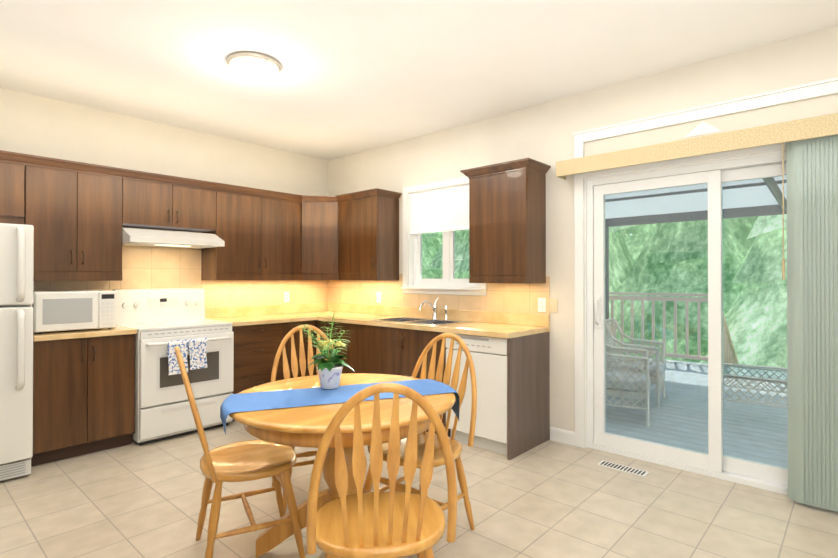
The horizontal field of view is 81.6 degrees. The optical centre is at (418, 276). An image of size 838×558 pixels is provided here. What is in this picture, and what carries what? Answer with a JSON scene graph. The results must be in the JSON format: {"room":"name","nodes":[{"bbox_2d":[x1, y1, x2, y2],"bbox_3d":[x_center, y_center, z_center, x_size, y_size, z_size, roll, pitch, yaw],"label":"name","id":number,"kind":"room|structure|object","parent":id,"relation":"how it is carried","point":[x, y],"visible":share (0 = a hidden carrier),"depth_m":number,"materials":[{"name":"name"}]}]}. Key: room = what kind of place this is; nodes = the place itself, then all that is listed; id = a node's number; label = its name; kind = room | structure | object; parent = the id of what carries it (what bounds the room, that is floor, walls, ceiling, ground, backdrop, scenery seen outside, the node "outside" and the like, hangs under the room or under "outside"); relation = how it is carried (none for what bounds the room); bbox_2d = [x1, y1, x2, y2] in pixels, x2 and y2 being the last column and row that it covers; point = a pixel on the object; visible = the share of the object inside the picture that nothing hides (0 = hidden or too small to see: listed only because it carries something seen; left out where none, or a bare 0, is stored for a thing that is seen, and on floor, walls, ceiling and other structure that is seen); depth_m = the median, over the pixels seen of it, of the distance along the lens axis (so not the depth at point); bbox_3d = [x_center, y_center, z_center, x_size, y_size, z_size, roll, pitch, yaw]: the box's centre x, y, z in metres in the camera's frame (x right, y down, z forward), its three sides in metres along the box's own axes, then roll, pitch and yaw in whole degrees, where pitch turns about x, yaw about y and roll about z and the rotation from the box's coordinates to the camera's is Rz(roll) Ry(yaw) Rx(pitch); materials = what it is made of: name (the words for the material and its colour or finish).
{"room":"kitchen","nodes":[
{"label":"kitchen","id":0,"kind":"room"},
{"bbox_2d":[0,87,327,232],"bbox_3d":[-2.558,-0.046,4.430,0.150,2.750,4.140,0,0,42],"label":"wall","id":1,"kind":"structure","parent":0,"point":[36,125],"depth_m":4.40,"materials":[{"name":"paint"}]},
{"bbox_2d":[0,150,27,221],"bbox_3d":[-3.099,-0.650,3.470,0.318,0.448,0.395,0,0,42],"label":"upper cabinet","id":2,"kind":"object","parent":1,"relation":"attached to","point":[13,165],"depth_m":3.46,"materials":[{"name":"brown wood"}]},
{"bbox_2d":[16,154,79,273],"bbox_3d":[-2.858,-0.454,3.734,0.318,0.838,0.312,0,0,42],"label":"upper cabinet","id":3,"kind":"object","parent":1,"relation":"attached to","point":[78,216],"depth_m":3.64,"materials":[{"name":"brown wood"}]},
{"bbox_2d":[80,162,123,273],"bbox_3d":[-2.648,-0.452,3.966,0.318,0.838,0.313,0,0,42],"label":"upper cabinet","id":4,"kind":"object","parent":1,"relation":"attached to","point":[101,187],"depth_m":3.86,"materials":[{"name":"brown wood"}]},
{"bbox_2d":[124,170,175,229],"bbox_3d":[-2.412,-0.651,4.227,0.318,0.438,0.390,0,0,42],"label":"upper cabinet","id":5,"kind":"object","parent":1,"relation":"attached to","point":[149,198],"depth_m":4.13,"materials":[{"name":"brown wood"}]},
{"bbox_2d":[122,227,224,248],"bbox_3d":[-2.216,-0.332,4.311,0.494,0.134,0.776,0,0,42],"label":"range hood","id":6,"kind":"object","parent":5,"relation":"attached to","point":[152,238],"visible":0.88,"depth_m":4.16,"materials":[{"name":"white metal"}]},
{"bbox_2d":[34,245,325,307],"bbox_3d":[-2.092,0.000,4.820,0.009,0.827,2.950,0,0,42],"label":"backsplash","id":7,"kind":"structure","parent":1,"relation":"attached to","point":[145,267],"depth_m":4.67,"materials":[{"name":"beige tile"}]},
{"bbox_2d":[284,292,288,301],"bbox_3d":[-1.490,0.235,5.472,0.008,0.116,0.070,0,0,42],"label":"electrical outlet","id":8,"kind":"object","parent":7,"relation":"attached to","point":[286,296],"visible":1,"depth_m":5.47,"materials":[{"name":"white plastic"}]},
{"bbox_2d":[173,177,219,233],"bbox_3d":[-2.151,-0.649,4.516,0.318,0.438,0.390,0,0,42],"label":"upper cabinet","id":9,"kind":"object","parent":1,"relation":"attached to","point":[197,201],"depth_m":4.43,"materials":[{"name":"brown wood"}]},
{"bbox_2d":[201,183,263,273],"bbox_3d":[-1.861,-0.447,4.835,0.318,0.838,0.469,0,0,42],"label":"upper cabinet","id":10,"kind":"object","parent":1,"relation":"attached to","point":[241,208],"depth_m":4.72,"materials":[{"name":"brown wood"}]},
{"bbox_2d":[264,190,299,273],"bbox_3d":[-1.546,-0.446,5.182,0.318,0.838,0.469,0,0,42],"label":"upper cabinet","id":11,"kind":"object","parent":1,"relation":"attached to","point":[281,210],"depth_m":5.07,"materials":[{"name":"brown wood"}]},
{"bbox_2d":[0,421,837,557],"bbox_3d":[-0.202,1.348,2.294,6.500,0.060,4.450,0,0,42],"label":"floor","id":12,"kind":"structure","parent":0,"point":[550,499],"depth_m":2.73,"materials":[{"name":"tile"}]},
{"bbox_2d":[0,223,33,480],"bbox_3d":[-3.041,0.490,3.144,0.798,1.665,0.760,0,0,42],"label":"fridge","id":13,"kind":"object","parent":12,"relation":"on","point":[16,331],"visible":1,"depth_m":3.12,"materials":[{"name":"white metal"}]},
{"bbox_2d":[31,337,90,466],"bbox_3d":[-2.755,0.889,3.640,0.588,0.874,0.317,0,0,42],"label":"base cabinet","id":14,"kind":"object","parent":12,"relation":"on","point":[83,396],"depth_m":3.45,"materials":[{"name":"brown wood"}]},
{"bbox_2d":[33,325,136,341],"bbox_3d":[-2.639,0.380,3.751,0.631,0.138,0.635,0,0,42],"label":"countertop","id":15,"kind":"structure","parent":14,"relation":"on","point":[118,330],"depth_m":3.55,"materials":[{"name":"laminate"}]},
{"bbox_2d":[32,290,116,333],"bbox_3d":[-2.662,0.261,3.713,0.417,0.296,0.510,0,0,42],"label":"microwave","id":16,"kind":"object","parent":15,"relation":"on","point":[68,310],"visible":0.96,"depth_m":3.56,"materials":[{"name":"white plastic"}]},
{"bbox_2d":[91,334,134,452],"bbox_3d":[-2.542,0.890,3.875,0.588,0.874,0.317,0,0,42],"label":"base cabinet","id":17,"kind":"object","parent":12,"relation":"on","point":[112,357],"depth_m":3.69,"materials":[{"name":"brown wood"}]},
{"bbox_2d":[113,288,233,445],"bbox_3d":[-2.114,0.721,4.223,0.750,1.215,0.762,0,0,42],"label":"stove","id":18,"kind":"object","parent":12,"relation":"on","point":[165,322],"visible":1,"depth_m":4.04,"materials":[{"name":"white metal"}]},
{"bbox_2d":[174,346,304,557],"bbox_3d":[-0.865,0.819,2.318,0.542,1.002,0.480,0,0,-28],"label":"chair","id":19,"kind":"object","parent":12,"relation":"on","point":[248,460],"visible":1,"depth_m":2.25,"materials":[{"name":"brown wood"}]},
{"bbox_2d":[232,322,286,420],"bbox_3d":[-1.732,0.895,4.768,0.588,0.874,0.544,0,0,42],"label":"base cabinet","id":20,"kind":"object","parent":12,"relation":"on","point":[256,347],"depth_m":4.56,"materials":[{"name":"brown wood"}]},
{"bbox_2d":[205,304,316,326],"bbox_3d":[-1.603,0.386,4.894,0.631,0.138,0.900,0,0,42],"label":"countertop","id":21,"kind":"structure","parent":20,"relation":"on","point":[268,314],"depth_m":5.01,"materials":[{"name":"laminate"}]},
{"bbox_2d":[287,320,314,377],"bbox_3d":[-1.424,0.897,5.108,0.588,0.874,0.374,0,0,42],"label":"base cabinet","id":22,"kind":"object","parent":12,"relation":"on","point":[290,325],"depth_m":4.91,"materials":[{"name":"brown wood"}]},
{"bbox_2d":[271,325,333,513],"bbox_3d":[-0.656,0.823,3.003,0.480,1.002,0.542,0,0,-24],"label":"chair","id":23,"kind":"object","parent":12,"relation":"on","point":[294,362],"visible":0.29,"depth_m":3.15,"materials":[{"name":"brown wood"}]},
{"bbox_2d":[315,320,318,374],"bbox_3d":[-1.083,0.899,5.467,0.611,0.874,0.611,0,0,42],"label":"base cabinet","id":24,"kind":"object","parent":12,"relation":"on","point":[316,321],"depth_m":5.05,"materials":[{"name":"brown wood"}]},
{"bbox_2d":[319,321,338,359],"bbox_3d":[-0.719,0.897,5.153,0.347,0.874,0.588,0,0,42],"label":"base cabinet","id":25,"kind":"object","parent":12,"relation":"on","point":[322,324],"depth_m":4.92,"materials":[{"name":"brown wood"}]},
{"bbox_2d":[229,373,455,557],"bbox_3d":[-0.355,0.940,2.320,1.060,0.755,1.060,0,0,42],"label":"dining table","id":26,"kind":"object","parent":12,"relation":"on","point":[303,426],"visible":0.5,"depth_m":2.06,"materials":[{"name":"brown wood"}]},
{"bbox_2d":[220,379,458,433],"bbox_3d":[-0.355,0.632,2.322,1.104,0.146,0.340,0,0,-21],"label":"table runner","id":27,"kind":"object","parent":26,"relation":"on","point":[243,402],"visible":0.81,"depth_m":2.27,"materials":[{"name":"blue fabric"}]},
{"bbox_2d":[296,311,353,388],"bbox_3d":[-0.443,0.361,2.422,0.471,0.392,0.452,0,0,42],"label":"potted plant","id":28,"kind":"object","parent":27,"relation":"on","point":[329,369],"visible":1,"depth_m":2.39,"materials":[{"name":"green plant"}]},
{"bbox_2d":[339,322,406,372],"bbox_3d":[-0.462,0.896,4.919,0.348,0.874,0.588,0,0,42],"label":"base cabinet","id":29,"kind":"object","parent":12,"relation":"on","point":[356,333],"depth_m":4.64,"materials":[{"name":"brown wood"}]},
{"bbox_2d":[297,298,549,338],"bbox_3d":[-0.235,0.401,4.693,2.928,0.394,0.639,0,0,42],"label":"countertop","id":30,"kind":"structure","parent":29,"relation":"on","point":[508,325],"depth_m":4.43,"materials":[{"name":"laminate"}]},
{"bbox_2d":[370,316,473,325],"bbox_3d":[0.017,0.502,4.475,0.840,0.189,0.500,0,0,42],"label":"sink","id":31,"kind":"object","parent":30,"relation":"in","point":[434,321],"depth_m":4.50,"materials":[{"name":"silver metal"}]},
{"bbox_2d":[418,298,447,319],"bbox_3d":[0.142,0.305,4.518,0.190,0.205,0.281,0,0,42],"label":"faucet","id":32,"kind":"object","parent":30,"relation":"on","point":[438,314],"depth_m":4.60,"materials":[{"name":"silver metal"}]},
{"bbox_2d":[306,383,456,557],"bbox_3d":[-0.135,0.816,1.683,0.480,1.002,0.542,0,0,-9],"label":"chair","id":33,"kind":"object","parent":12,"relation":"on","point":[391,523],"visible":1,"depth_m":1.52,"materials":[{"name":"brown wood"}]},
{"bbox_2d":[363,336,450,437],"bbox_3d":[0.038,0.980,4.466,0.996,0.700,0.588,0,0,42],"label":"base cabinet","id":34,"kind":"object","parent":12,"relation":"on","point":[399,355],"depth_m":4.26,"materials":[{"name":"brown wood"}]},
{"bbox_2d":[364,333,476,529],"bbox_3d":[0.013,0.820,2.537,0.480,1.002,0.542,0,0,37],"label":"chair","id":35,"kind":"object","parent":12,"relation":"on","point":[456,446],"visible":0.6,"depth_m":2.58,"materials":[{"name":"brown wood"}]},
{"bbox_2d":[445,333,506,454],"bbox_3d":[0.617,0.891,3.925,0.582,0.872,0.578,0,0,42],"label":"dishwasher","id":36,"kind":"object","parent":12,"relation":"on","point":[489,356],"visible":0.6,"depth_m":3.65,"materials":[{"name":"white metal"}]},
{"bbox_2d":[597,460,649,476],"bbox_3d":[1.400,1.321,3.339,0.320,0.004,0.110,0,0,42],"label":"floor vent","id":37,"kind":"object","parent":12,"relation":"in","point":[626,469],"visible":1,"depth_m":3.33,"materials":[{"name":"white metal"}]},
{"bbox_2d":[0,0,837,159],"bbox_3d":[-0.202,-1.472,2.309,6.500,0.080,4.450,0,0,42],"label":"ceiling","id":38,"kind":"structure","parent":0,"point":[353,77],"depth_m":3.11,"materials":[{"name":"paint"}]},
{"bbox_2d":[227,52,280,81],"bbox_3d":[-1.101,-1.367,3.252,0.344,0.116,0.344,0,0,42],"label":"ceiling light fixture","id":39,"kind":"object","parent":38,"relation":"attached to","point":[255,66],"visible":1,"depth_m":3.16,"materials":[{"name":"beige glass"}]},
{"bbox_2d":[328,25,837,447],"bbox_3d":[1.242,-0.049,3.894,6.500,2.750,0.150,0,0,42],"label":"wall","id":40,"kind":"structure","parent":0,"point":[543,132],"depth_m":3.84,"materials":[{"name":"paint"}]},
{"bbox_2d":[300,195,339,273],"bbox_3d":[-1.072,-0.446,5.254,0.283,0.836,0.283,0,0,42],"label":"upper cabinet","id":41,"kind":"object","parent":40,"relation":"attached to","point":[319,215],"depth_m":5.24,"materials":[{"name":"brown wood"}]},
{"bbox_2d":[284,274,363,279],"bbox_3d":[-1.084,-0.409,5.483,0.598,0.908,0.598,0,0,42],"label":"upper cabinet","id":42,"kind":"object","parent":40,"relation":"attached to","point":[286,276],"depth_m":5.24,"materials":[{"name":"brown wood"}]},
{"bbox_2d":[340,188,399,273],"bbox_3d":[-0.541,-0.446,5.181,0.608,0.838,0.318,0,0,42],"label":"upper cabinet","id":43,"kind":"object","parent":40,"relation":"attached to","point":[369,219],"depth_m":5.00,"materials":[{"name":"brown wood"}]},
{"bbox_2d":[326,274,549,325],"bbox_3d":[-0.016,0.195,4.921,2.910,0.440,0.009,0,0,42],"label":"backsplash","id":44,"kind":"structure","parent":40,"relation":"attached to","point":[501,297],"depth_m":4.65,"materials":[{"name":"beige tile"}]},
{"bbox_2d":[376,292,380,302],"bbox_3d":[-0.441,0.234,5.297,0.070,0.116,0.008,0,0,42],"label":"electrical outlet","id":45,"kind":"object","parent":44,"relation":"attached to","point":[378,297],"visible":1,"depth_m":5.29,"materials":[{"name":"white plastic"}]},
{"bbox_2d":[538,298,545,311],"bbox_3d":[1.007,0.237,3.984,0.070,0.116,0.008,0,0,42],"label":"electrical outlet","id":46,"kind":"object","parent":44,"relation":"attached to","point":[541,304],"visible":1,"depth_m":3.98,"materials":[{"name":"white plastic"}]},
{"bbox_2d":[401,176,486,295],"bbox_3d":[0.262,-0.374,4.758,1.040,1.100,0.190,0,0,42],"label":"kitchen window","id":47,"kind":"structure","parent":40,"relation":"in","point":[414,282],"depth_m":4.86,"materials":[{"name":"white"}]},
{"bbox_2d":[410,185,468,233],"bbox_3d":[0.245,-0.642,4.741,0.878,0.406,0.040,0,0,42],"label":"window blind","id":48,"kind":"object","parent":47,"relation":"attached to","point":[441,210],"visible":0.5,"depth_m":4.76,"materials":[{"name":"white fabric"}]},
{"bbox_2d":[468,158,547,277],"bbox_3d":[0.728,-0.447,4.030,0.540,0.888,0.318,0,0,42],"label":"upper cabinet","id":49,"kind":"object","parent":40,"relation":"attached to","point":[507,200],"depth_m":3.88,"materials":[{"name":"brown wood"}]},
{"bbox_2d":[550,299,557,312],"bbox_3d":[1.087,0.239,3.922,0.070,0.115,0.011,0,0,42],"label":"light switch","id":50,"kind":"object","parent":40,"relation":"attached to","point":[553,305],"visible":1,"depth_m":3.92,"materials":[{"name":"beige plastic"}]},
{"bbox_2d":[550,427,574,445],"bbox_3d":[-0.202,1.265,2.294,6.198,0.105,4.148,0,0,42],"label":"baseboard","id":51,"kind":"structure","parent":40,"relation":"attached to","point":[562,436],"depth_m":3.86,"materials":[{"name":"white wood"}]},
{"bbox_2d":[584,150,787,494],"bbox_3d":[1.964,0.283,3.222,1.729,2.079,0.174,0,0,42],"label":"sliding glass door","id":52,"kind":"structure","parent":40,"relation":"in","point":[714,462],"depth_m":3.30,"materials":[{"name":"white"}]},
{"bbox_2d":[556,113,837,179],"bbox_3d":[1.863,-0.826,3.102,2.050,0.115,0.154,0,0,42],"label":"blind valance","id":53,"kind":"object","parent":40,"relation":"attached to","point":[803,129],"visible":0.98,"depth_m":3.04,"materials":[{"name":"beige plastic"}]},
{"bbox_2d":[782,143,784,279],"bbox_3d":[2.113,-0.380,2.817,0.014,0.800,0.014,0,0,42],"label":"wand","id":54,"kind":"object","parent":53,"relation":"hanging from","point":[783,268],"visible":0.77,"depth_m":2.81,"materials":[{"name":"white plastic"}]},
{"bbox_2d":[572,77,837,447],"bbox_3d":[1.913,0.100,3.167,1.900,2.445,0.024,0,0,42],"label":"door frame","id":55,"kind":"structure","parent":40,"relation":"attached to","point":[793,94],"depth_m":3.45,"materials":[{"name":"white wood"}]},
{"bbox_2d":[786,135,837,511],"bbox_3d":[2.375,0.234,2.629,0.614,2.121,0.041,0,0,42],"label":"vertical blinds","id":56,"kind":"object","parent":40,"relation":"attached to","point":[812,277],"visible":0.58,"depth_m":2.74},
{"label":"outside","id":57,"kind":"structure","parent":0,"visible":0},
{"bbox_3d":[19.096,5.009,28.180,80.000,0.100,59.840,0,0,42],"label":"ground","id":58,"kind":"structure","parent":57,"visible":0},
{"bbox_2d":[422,214,786,367],"bbox_3d":[11.345,-3.167,14.078,30.471,16.099,15.638,0,0,42],"label":"trees","id":59,"kind":"object","parent":58,"relation":"on","point":[735,293],"depth_m":11.77,"materials":[{"name":"green plant"}]},
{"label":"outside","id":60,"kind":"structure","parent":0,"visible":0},
{"bbox_2d":[606,358,787,467],"bbox_3d":[3.100,2.861,5.705,11.500,2.950,5.048,0,0,42],"label":"deck","id":61,"kind":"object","parent":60,"point":[702,374],"depth_m":4.71,"materials":[{"name":"grey wood"}]},
{"bbox_2d":[605,342,650,426],"bbox_3d":[1.950,0.942,4.823,0.628,0.878,0.600,0,0,24],"label":"patio chair","id":62,"kind":"object","parent":61,"relation":"on","point":[630,390],"depth_m":4.55,"materials":[{"name":"grey metal"}]},
{"bbox_2d":[605,318,665,407],"bbox_3d":[2.415,0.945,5.486,0.628,0.878,0.600,0,0,32],"label":"patio chair","id":63,"kind":"object","parent":61,"relation":"on","point":[654,379],"depth_m":5.35,"materials":[{"name":"grey metal"}]},
{"bbox_2d":[609,292,707,360],"bbox_3d":[2.545,0.780,9.356,5.660,1.249,0.150,0,0,42],"label":"deck railing","id":64,"kind":"object","parent":61,"relation":"attached to","point":[687,299],"depth_m":7.99,"materials":[{"name":"beige wood"}]},
{"bbox_2d":[605,176,786,349],"bbox_3d":[3.845,0.016,4.815,5.880,2.729,4.690,0,0,42],"label":"canopy","id":65,"kind":"object","parent":61,"relation":"on","point":[687,198],"depth_m":6.93,"materials":[{"name":"fabric"}]},
{"bbox_2d":[723,313,738,363],"bbox_3d":[5.257,1.287,8.242,0.090,2.274,1.846,0,0,42],"label":"deck railing","id":66,"kind":"object","parent":61,"relation":"attached to","point":[726,338],"depth_m":8.15,"materials":[{"name":"beige"}]},
{"bbox_2d":[723,363,787,408],"bbox_3d":[3.257,1.141,4.591,0.736,0.476,0.736,0,0,34],"label":"patio table","id":67,"kind":"object","parent":61,"relation":"on","point":[760,376],"depth_m":4.44,"materials":[{"name":"grey metal"}]}
]}

